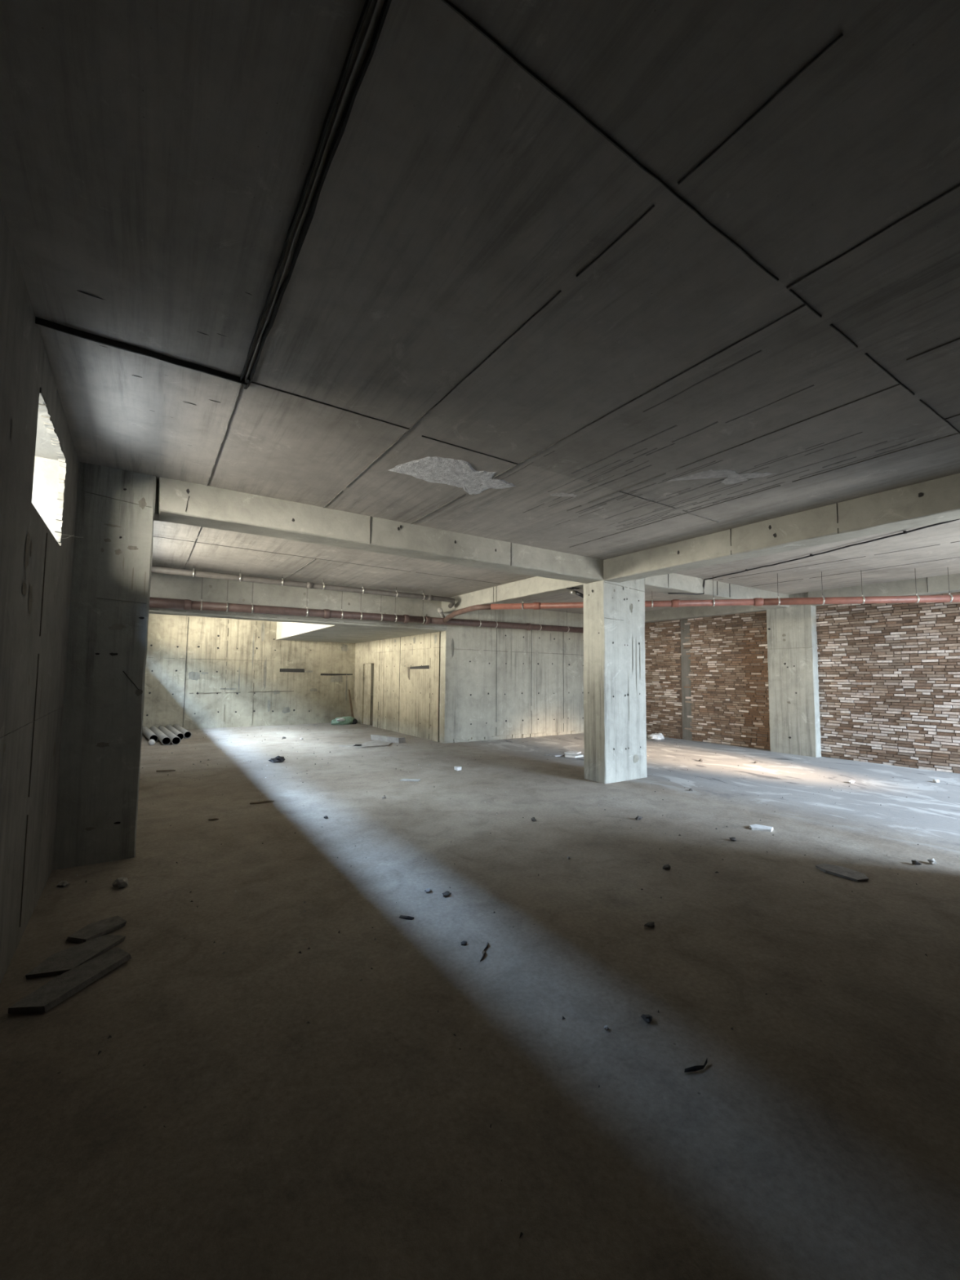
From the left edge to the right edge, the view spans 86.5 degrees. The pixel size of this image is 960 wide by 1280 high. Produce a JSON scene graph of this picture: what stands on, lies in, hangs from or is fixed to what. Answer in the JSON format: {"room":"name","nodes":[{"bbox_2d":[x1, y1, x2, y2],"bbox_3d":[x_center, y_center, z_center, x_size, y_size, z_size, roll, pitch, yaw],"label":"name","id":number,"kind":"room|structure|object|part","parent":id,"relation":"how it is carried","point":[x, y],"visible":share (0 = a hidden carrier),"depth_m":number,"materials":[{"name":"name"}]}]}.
{"room":"unfinished concrete basement","nodes":[
{"label":"unfinished concrete basement","id":0,"kind":"room"},
{"bbox_2d":[0,200,79,983],"bbox_3d":[-4.620,-0.587,5.861,0.305,5.000,18.390,3,-5,-33],"label":"wall","id":1,"kind":"structure","parent":0,"point":[36,571],"depth_m":2.65,"materials":[{"name":"concrete"}]},
{"bbox_2d":[31,387,66,546],"bbox_3d":[-2.749,-1.000,3.047,0.312,0.631,1.122,3,-5,-33],"label":"window","id":2,"kind":"structure","parent":1,"relation":"in","point":[49,485],"depth_m":3.52,"materials":[{"name":"glass"}]},
{"bbox_2d":[142,613,355,729],"bbox_3d":[-4.459,0.148,16.769,12.410,5.150,0.313,3,-5,-33],"label":"wall","id":3,"kind":"structure","parent":0,"point":[202,673],"depth_m":14.85,"materials":[{"name":"concrete"}]},
{"bbox_2d":[275,621,436,643],"bbox_3d":[-1.102,-0.474,15.403,8.360,1.017,5.750,3,-5,-33],"label":"ceiling","id":4,"kind":"structure","parent":0,"point":[291,631],"depth_m":13.30,"materials":[{"name":"concrete"}]},
{"bbox_2d":[353,631,440,742],"bbox_3d":[-2.366,1.230,14.352,0.308,2.593,5.930,3,-5,-33],"label":"wall","id":5,"kind":"structure","parent":0,"point":[397,682],"depth_m":13.74,"materials":[{"name":"concrete"}]},
{"bbox_2d":[0,0,959,613],"bbox_3d":[2.184,-1.363,6.787,12.410,0.280,12.360,3,-5,-33],"label":"ceiling","id":6,"kind":"structure","parent":0,"point":[598,279],"depth_m":2.14,"materials":[{"name":"concrete"}]},
{"bbox_2d":[148,572,447,631],"bbox_3d":[-3.495,-0.857,10.235,6.410,1.031,0.324,3,-5,-33],"label":"concrete beam","id":7,"kind":"structure","parent":6,"relation":"attached to","point":[162,585],"depth_m":9.88,"materials":[{"name":"grey concrete"}]},
{"bbox_2d":[151,564,454,608],"bbox_3d":[-3.065,-0.976,9.374,6.080,0.287,0.342,3,-5,-33],"label":"pipe","id":8,"kind":"object","parent":6,"relation":"hanging from","point":[193,573],"visible":0.92,"depth_m":9.06,"materials":[{"name":"grey metal"}]},
{"bbox_2d":[149,580,583,633],"bbox_3d":[-1.062,-0.627,11.281,11.552,0.683,0.200,3,-5,-33],"label":"drain pipe","id":9,"kind":"object","parent":6,"relation":"hanging from","point":[154,602],"visible":0.93,"depth_m":9.99,"materials":[{"name":"plastic"}]},
{"bbox_2d":[153,476,603,583],"bbox_3d":[-0.601,-1.173,6.235,5.732,0.340,0.386,3,-5,-33],"label":"concrete beam","id":10,"kind":"structure","parent":6,"relation":"attached to","point":[176,501],"depth_m":5.52,"materials":[{"name":"grey concrete"}]},
{"bbox_2d":[441,576,583,613],"bbox_3d":[0.490,-0.903,9.970,0.334,0.340,4.589,3,-5,-33],"label":"concrete beam","id":11,"kind":"structure","parent":6,"relation":"attached to","point":[537,586],"depth_m":9.51,"materials":[{"name":"grey concrete"}]},
{"bbox_2d":[566,586,583,598],"bbox_3d":[1.554,-0.748,8.267,0.357,0.203,0.137,1,-4,-8],"label":"bracket","id":12,"kind":"object","parent":11,"relation":"attached to","point":[573,592],"visible":0.83,"depth_m":8.22,"materials":[{"name":"metal"}]},
{"bbox_3d":[1.496,-0.834,8.255,0.240,0.035,0.060,3,-5,-33],"label":"plate","id":13,"kind":"part","parent":12,"relation":"part of","materials":[{"name":"black metal"}]},
{"bbox_2d":[437,567,959,622],"bbox_3d":[3.671,-0.803,8.912,10.158,0.576,1.287,-1,-4,22],"label":"drain pipe","id":14,"kind":"object","parent":6,"relation":"hanging from","point":[949,597],"visible":0.94,"depth_m":8.51,"materials":[{"name":"plastic"}]},
{"bbox_2d":[644,605,768,622],"bbox_3d":[5.024,-0.673,12.952,0.350,0.303,4.588,3,-5,-33],"label":"concrete beam","id":15,"kind":"structure","parent":6,"relation":"attached to","point":[684,612],"depth_m":12.37,"materials":[{"name":"grey concrete"}]},
{"bbox_2d":[644,573,789,609],"bbox_3d":[4.460,-0.914,9.562,4.658,0.299,0.386,3,-5,-33],"label":"concrete beam","id":16,"kind":"structure","parent":6,"relation":"attached to","point":[670,582],"depth_m":9.10,"materials":[{"name":"grey concrete"}]},
{"bbox_2d":[667,519,959,595],"bbox_3d":[4.647,-1.064,6.880,0.720,0.302,4.737,3,-4,-27],"label":"cable","id":17,"kind":"object","parent":16,"relation":"attached to","point":[935,524],"visible":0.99,"depth_m":6.99,"materials":[{"name":"plastic"}]},
{"bbox_2d":[603,473,959,582],"bbox_3d":[3.845,-1.225,4.919,0.366,0.340,6.839,3,-5,-33],"label":"concrete beam","id":18,"kind":"structure","parent":6,"relation":"attached to","point":[937,500],"depth_m":5.32,"materials":[{"name":"grey concrete"}]},
{"bbox_2d":[808,573,959,606],"bbox_3d":[8.490,-1.008,7.703,0.356,0.303,6.389,3,-5,-33],"label":"concrete beam","id":19,"kind":"structure","parent":6,"relation":"attached to","point":[939,584],"depth_m":9.00,"materials":[{"name":"grey concrete"}]},
{"bbox_2d":[0,723,959,1279],"bbox_3d":[2.736,2.016,6.241,16.400,0.007,25.600,3,-5,-33],"label":"floor","id":20,"kind":"structure","parent":0,"point":[817,1137],"depth_m":2.25,"materials":[{"name":"concrete"}]},
{"bbox_2d":[56,880,70,886],"bbox_3d":[-3.027,1.768,3.712,0.070,0.033,0.065,1,-4,-1],"label":"pebble","id":21,"kind":"object","parent":20,"relation":"on","point":[63,883],"visible":1,"depth_m":3.70,"materials":[{"name":"stone"}]},
{"bbox_2d":[8,946,131,1013],"bbox_3d":[-2.031,1.694,2.562,0.204,0.038,0.534,0,-4,13],"label":"wooden plank","id":22,"kind":"object","parent":20,"relation":"on","point":[66,984],"visible":1,"depth_m":2.50,"materials":[{"name":"wood"}]},
{"bbox_2d":[25,934,125,978],"bbox_3d":[-2.192,1.707,2.761,0.234,0.038,0.404,0,-4,11],"label":"wooden plank","id":23,"kind":"object","parent":20,"relation":"on","point":[60,962],"visible":0.94,"depth_m":2.74,"materials":[{"name":"wood"}]},
{"bbox_2d":[66,915,126,943],"bbox_3d":[-2.296,1.728,3.060,0.206,0.035,0.288,-1,-4,26],"label":"wooden plank","id":24,"kind":"object","parent":20,"relation":"on","point":[96,929],"visible":0.94,"depth_m":3.04,"materials":[{"name":"wood"}]},
{"bbox_2d":[52,462,156,870],"bbox_3d":[-3.246,0.185,4.449,0.572,3.336,0.464,3,-5,-33],"label":"concrete column","id":25,"kind":"structure","parent":20,"relation":"on","point":[100,769],"depth_m":4.26,"materials":[{"name":"grey concrete"}]},
{"bbox_2d":[111,876,128,888],"bbox_3d":[-2.610,1.759,3.704,0.098,0.057,0.100,3,-5,-33],"label":"pebble","id":26,"kind":"object","parent":20,"relation":"on","point":[122,882],"visible":1,"depth_m":3.69,"materials":[{"name":"stone"}]},
{"bbox_2d":[142,726,158,742],"bbox_3d":[-7.951,2.248,12.247,0.170,0.170,2.306,4,-5,-37],"label":"pipe","id":27,"kind":"object","parent":20,"relation":"on","point":[146,731],"visible":0.82,"depth_m":11.76,"materials":[{"name":"plastic"}]},
{"bbox_2d":[148,739,155,745],"bbox_3d":[-7.061,2.194,10.979,0.121,0.119,0.122,3,-5,-33],"label":"rag","id":28,"kind":"object","parent":20,"relation":"on","point":[151,742],"visible":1,"depth_m":10.94,"materials":[{"name":"white fabric"}]},
{"bbox_2d":[149,725,170,745],"bbox_3d":[-7.601,2.241,12.089,0.170,0.170,2.857,4,-5,-37],"label":"pipe","id":29,"kind":"object","parent":20,"relation":"on","point":[165,740],"visible":0.86,"depth_m":11.38,"materials":[{"name":"plastic"}]},
{"bbox_2d":[155,769,175,771],"bbox_3d":[-4.930,2.052,8.011,0.265,0.027,0.038,2,-4,-18],"label":"stick","id":30,"kind":"object","parent":20,"relation":"on","point":[159,770],"visible":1,"depth_m":8.00,"materials":[{"name":"brown wood"}]},
{"bbox_2d":[158,725,180,744],"bbox_3d":[-7.423,2.246,12.146,0.170,0.170,2.857,4,-5,-37],"label":"pipe","id":31,"kind":"object","parent":20,"relation":"on","point":[175,740],"visible":0.77,"depth_m":11.44,"materials":[{"name":"plastic"}]},
{"bbox_2d":[164,724,184,739],"bbox_3d":[-7.630,2.290,12.727,0.160,0.160,2.354,3,-5,-37],"label":"pipe","id":32,"kind":"object","parent":20,"relation":"on","point":[171,728],"visible":0.7,"depth_m":12.24,"materials":[{"name":"plastic"}]},
{"bbox_2d":[173,724,191,737],"bbox_3d":[-7.585,2.307,12.966,0.160,0.160,2.105,4,-5,-37],"label":"pipe","id":33,"kind":"object","parent":20,"relation":"on","point":[187,734],"visible":0.77,"depth_m":12.54,"materials":[{"name":"plastic"}]},
{"bbox_2d":[249,800,274,804],"bbox_3d":[-2.606,1.943,6.108,0.272,0.023,0.034,3,-5,-31],"label":"stick","id":34,"kind":"object","parent":20,"relation":"on","point":[263,802],"visible":1,"depth_m":6.09,"materials":[{"name":"brown wood"}]},
{"bbox_2d":[267,755,284,762],"bbox_3d":[-3.573,2.086,8.970,0.273,0.118,0.169,3,-5,-33],"label":"bag","id":35,"kind":"object","parent":20,"relation":"on","point":[278,758],"visible":1,"depth_m":8.94,"materials":[{"name":"plastic"}]},
{"bbox_2d":[330,715,357,724],"bbox_3d":[-4.266,2.501,15.909,0.815,0.240,0.506,3,-5,-33],"label":"sack","id":36,"kind":"object","parent":20,"relation":"on","point":[344,720],"visible":1,"depth_m":15.74,"materials":[{"name":"green plastic"}]},
{"bbox_2d":[347,688,354,717],"bbox_3d":[-4.149,2.124,16.460,0.331,1.070,0.079,-3,-5,39],"label":"wooden lath","id":37,"kind":"object","parent":20,"relation":"on","point":[349,695],"visible":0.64,"depth_m":16.45,"materials":[{"name":"brown wood"}]},
{"bbox_2d":[337,740,391,747],"bbox_3d":[-2.424,2.297,11.197,0.780,0.026,1.072,-2,-5,33],"label":"cardboard sheet","id":38,"kind":"object","parent":20,"relation":"on","point":[374,743],"visible":0.95,"depth_m":11.11,"materials":[{"name":"beige cardboard"}]},
{"bbox_2d":[370,734,405,742],"bbox_3d":[-2.155,2.301,11.928,0.960,0.120,0.220,-3,-5,38],"label":"block","id":39,"kind":"object","parent":20,"relation":"on","point":[375,737],"visible":1,"depth_m":11.80,"materials":[{"name":"grey concrete"}]},
{"bbox_2d":[399,915,413,919],"bbox_3d":[-0.471,1.768,3.256,0.096,0.016,0.026,-1,-4,16],"label":"scrap","id":40,"kind":"object","parent":20,"relation":"on","point":[407,917],"visible":1,"depth_m":3.25,"materials":[{"name":"black"}]},
{"bbox_2d":[400,778,421,781],"bbox_3d":[-1.023,2.060,7.511,0.291,0.013,0.118,0,-4,9],"label":"paper scrap","id":41,"kind":"object","parent":20,"relation":"on","point":[402,780],"visible":1,"depth_m":7.49,"materials":[{"name":"paper"}]},
{"bbox_2d":[424,888,431,892],"bbox_3d":[-0.372,1.793,3.658,0.036,0.023,0.050,-3,-5,43],"label":"pebble","id":42,"kind":"object","parent":20,"relation":"on","point":[428,890],"visible":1,"depth_m":3.65,"materials":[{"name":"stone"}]},
{"bbox_2d":[441,891,451,897],"bbox_3d":[-0.236,1.788,3.594,0.070,0.026,0.041,3,-5,-33],"label":"pebble","id":43,"kind":"object","parent":20,"relation":"on","point":[446,894],"visible":1,"depth_m":3.59,"materials":[{"name":"stone"}]},
{"bbox_2d":[453,766,461,770],"bbox_3d":[-0.363,2.105,8.364,0.095,0.061,0.088,3,-5,-33],"label":"block","id":44,"kind":"object","parent":20,"relation":"on","point":[456,768],"visible":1,"depth_m":8.34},
{"bbox_2d":[460,940,466,945],"bbox_3d":[-0.095,1.748,2.949,0.037,0.020,0.034,-1,-4,17],"label":"pebble","id":45,"kind":"object","parent":20,"relation":"on","point":[464,942],"visible":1,"depth_m":2.94,"materials":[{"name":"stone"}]},
{"bbox_2d":[480,942,488,961],"bbox_3d":[0.024,1.745,2.869,0.020,0.016,0.203,0,-4,12],"label":"scrap","id":46,"kind":"object","parent":20,"relation":"on","point":[486,947],"visible":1,"depth_m":2.85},
{"bbox_2d":[75,724,958,1238],"bbox_3d":[-0.266,2.220,9.774,11.194,0.022,14.992,3,-5,-33],"label":"grit","id":47,"kind":"object","parent":20,"relation":"on","point":[375,939],"visible":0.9,"depth_m":4.25,"materials":[{"name":"stone"}]},
{"bbox_2d":[544,753,564,756],"bbox_3d":[1.477,2.252,10.010,0.346,0.021,0.299,-2,-5,36],"label":"paper scrap","id":48,"kind":"object","parent":20,"relation":"on","point":[546,754],"visible":1,"depth_m":9.97,"materials":[{"name":"paper"}]},
{"bbox_2d":[564,751,581,753],"bbox_3d":[1.876,2.275,10.319,0.246,0.026,0.285,-2,-5,35],"label":"paper scrap","id":49,"kind":"object","parent":20,"relation":"on","point":[567,752],"visible":0.93,"depth_m":10.28,"materials":[{"name":"white paper"}]},
{"bbox_2d":[564,753,583,757],"bbox_3d":[1.796,2.241,9.908,0.364,0.035,0.330,3,-5,-33],"label":"paper scrap","id":50,"kind":"object","parent":20,"relation":"on","point":[567,755],"visible":1,"depth_m":9.82,"materials":[{"name":"white paper"}]},
{"bbox_2d":[582,577,647,783],"bbox_3d":[2.102,0.477,7.958,0.944,3.339,0.457,3,-5,-33],"label":"concrete column","id":51,"kind":"structure","parent":20,"relation":"on","point":[615,705],"depth_m":7.72,"materials":[{"name":"grey concrete"}]},
{"bbox_2d":[635,815,642,820],"bbox_3d":[1.735,1.937,5.569,0.101,0.039,0.057,3,-5,-33],"label":"pebble","id":52,"kind":"object","parent":20,"relation":"on","point":[637,817],"visible":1,"depth_m":5.55,"materials":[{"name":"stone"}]},
{"bbox_2d":[640,1013,652,1022],"bbox_3d":[0.760,1.711,2.316,0.039,0.022,0.047,3,-5,-33],"label":"pebble","id":53,"kind":"object","parent":20,"relation":"on","point":[648,1018],"visible":1,"depth_m":2.30,"materials":[{"name":"stone"}]},
{"bbox_2d":[644,921,654,927],"bbox_3d":[1.057,1.773,3.178,0.084,0.023,0.047,3,-5,-33],"label":"pebble","id":54,"kind":"object","parent":20,"relation":"on","point":[651,924],"visible":1,"depth_m":3.17,"materials":[{"name":"stone"}]},
{"bbox_2d":[648,733,664,740],"bbox_3d":[4.384,2.399,12.738,0.390,0.159,0.428,0,-4,5],"label":"lump","id":55,"kind":"object","parent":20,"relation":"on","point":[656,736],"visible":1,"depth_m":12.58,"materials":[{"name":"white"}]},
{"bbox_2d":[662,864,671,870],"bbox_3d":[1.507,1.838,4.131,0.088,0.033,0.052,3,-5,-33],"label":"pebble","id":56,"kind":"object","parent":20,"relation":"on","point":[667,867],"visible":1,"depth_m":4.12,"materials":[{"name":"stone"}]},
{"bbox_2d":[684,1058,707,1072],"bbox_3d":[0.865,1.695,2.029,0.129,0.016,0.022,2,-4,-24],"label":"scrap","id":57,"kind":"object","parent":20,"relation":"on","point":[696,1068],"visible":1,"depth_m":2.02,"materials":[{"name":"black"}]},
{"bbox_2d":[728,836,736,840],"bbox_3d":[2.412,1.899,4.873,0.061,0.031,0.063,-1,-4,24],"label":"pebble","id":58,"kind":"object","parent":20,"relation":"on","point":[731,838],"visible":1,"depth_m":4.86,"materials":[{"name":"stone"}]},
{"bbox_2d":[749,824,773,831],"bbox_3d":[2.882,1.931,5.240,0.213,0.026,0.157,-2,-5,35],"label":"block","id":59,"kind":"object","parent":20,"relation":"on","point":[753,827],"depth_m":5.21,"materials":[{"name":"white concrete"}]},
{"bbox_2d":[766,592,821,757],"bbox_3d":[6.521,0.701,10.639,0.265,3.336,0.911,3,-5,-33],"label":"concrete column","id":60,"kind":"structure","parent":20,"relation":"on","point":[794,721],"depth_m":10.50,"materials":[{"name":"grey concrete"}]},
{"bbox_2d":[815,863,868,881],"bbox_3d":[2.888,1.850,4.070,0.203,0.026,0.353,3,-5,-33],"label":"fragment","id":61,"kind":"object","parent":20,"relation":"on","point":[840,871],"visible":1,"depth_m":4.05,"materials":[{"name":"paint"}]},
{"bbox_2d":[911,859,921,865],"bbox_3d":[3.666,1.868,4.295,0.062,0.034,0.059,-1,-4,15],"label":"pebble","id":62,"kind":"object","parent":20,"relation":"on","point":[914,862],"visible":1,"depth_m":4.28,"materials":[{"name":"stone"}]},
{"bbox_2d":[927,857,937,864],"bbox_3d":[3.831,1.870,4.316,0.067,0.036,0.072,0,-4,7],"label":"pebble","id":63,"kind":"object","parent":20,"relation":"on","point":[931,860],"visible":1,"depth_m":4.31,"materials":[{"name":"stone"}]},
{"bbox_2d":[438,608,583,743],"bbox_3d":[1.589,0.858,13.458,5.880,3.296,0.354,3,-5,-33],"label":"wall","id":64,"kind":"structure","parent":0,"point":[495,683],"depth_m":12.77,"materials":[{"name":"concrete"}]},
{"bbox_2d":[644,591,959,773],"bbox_3d":[7.213,0.666,9.934,0.276,3.301,12.283,3,-5,-33],"label":"wall","id":65,"kind":"structure","parent":0,"point":[889,673],"depth_m":9.93,"materials":[{"name":"brick"}]}
]}

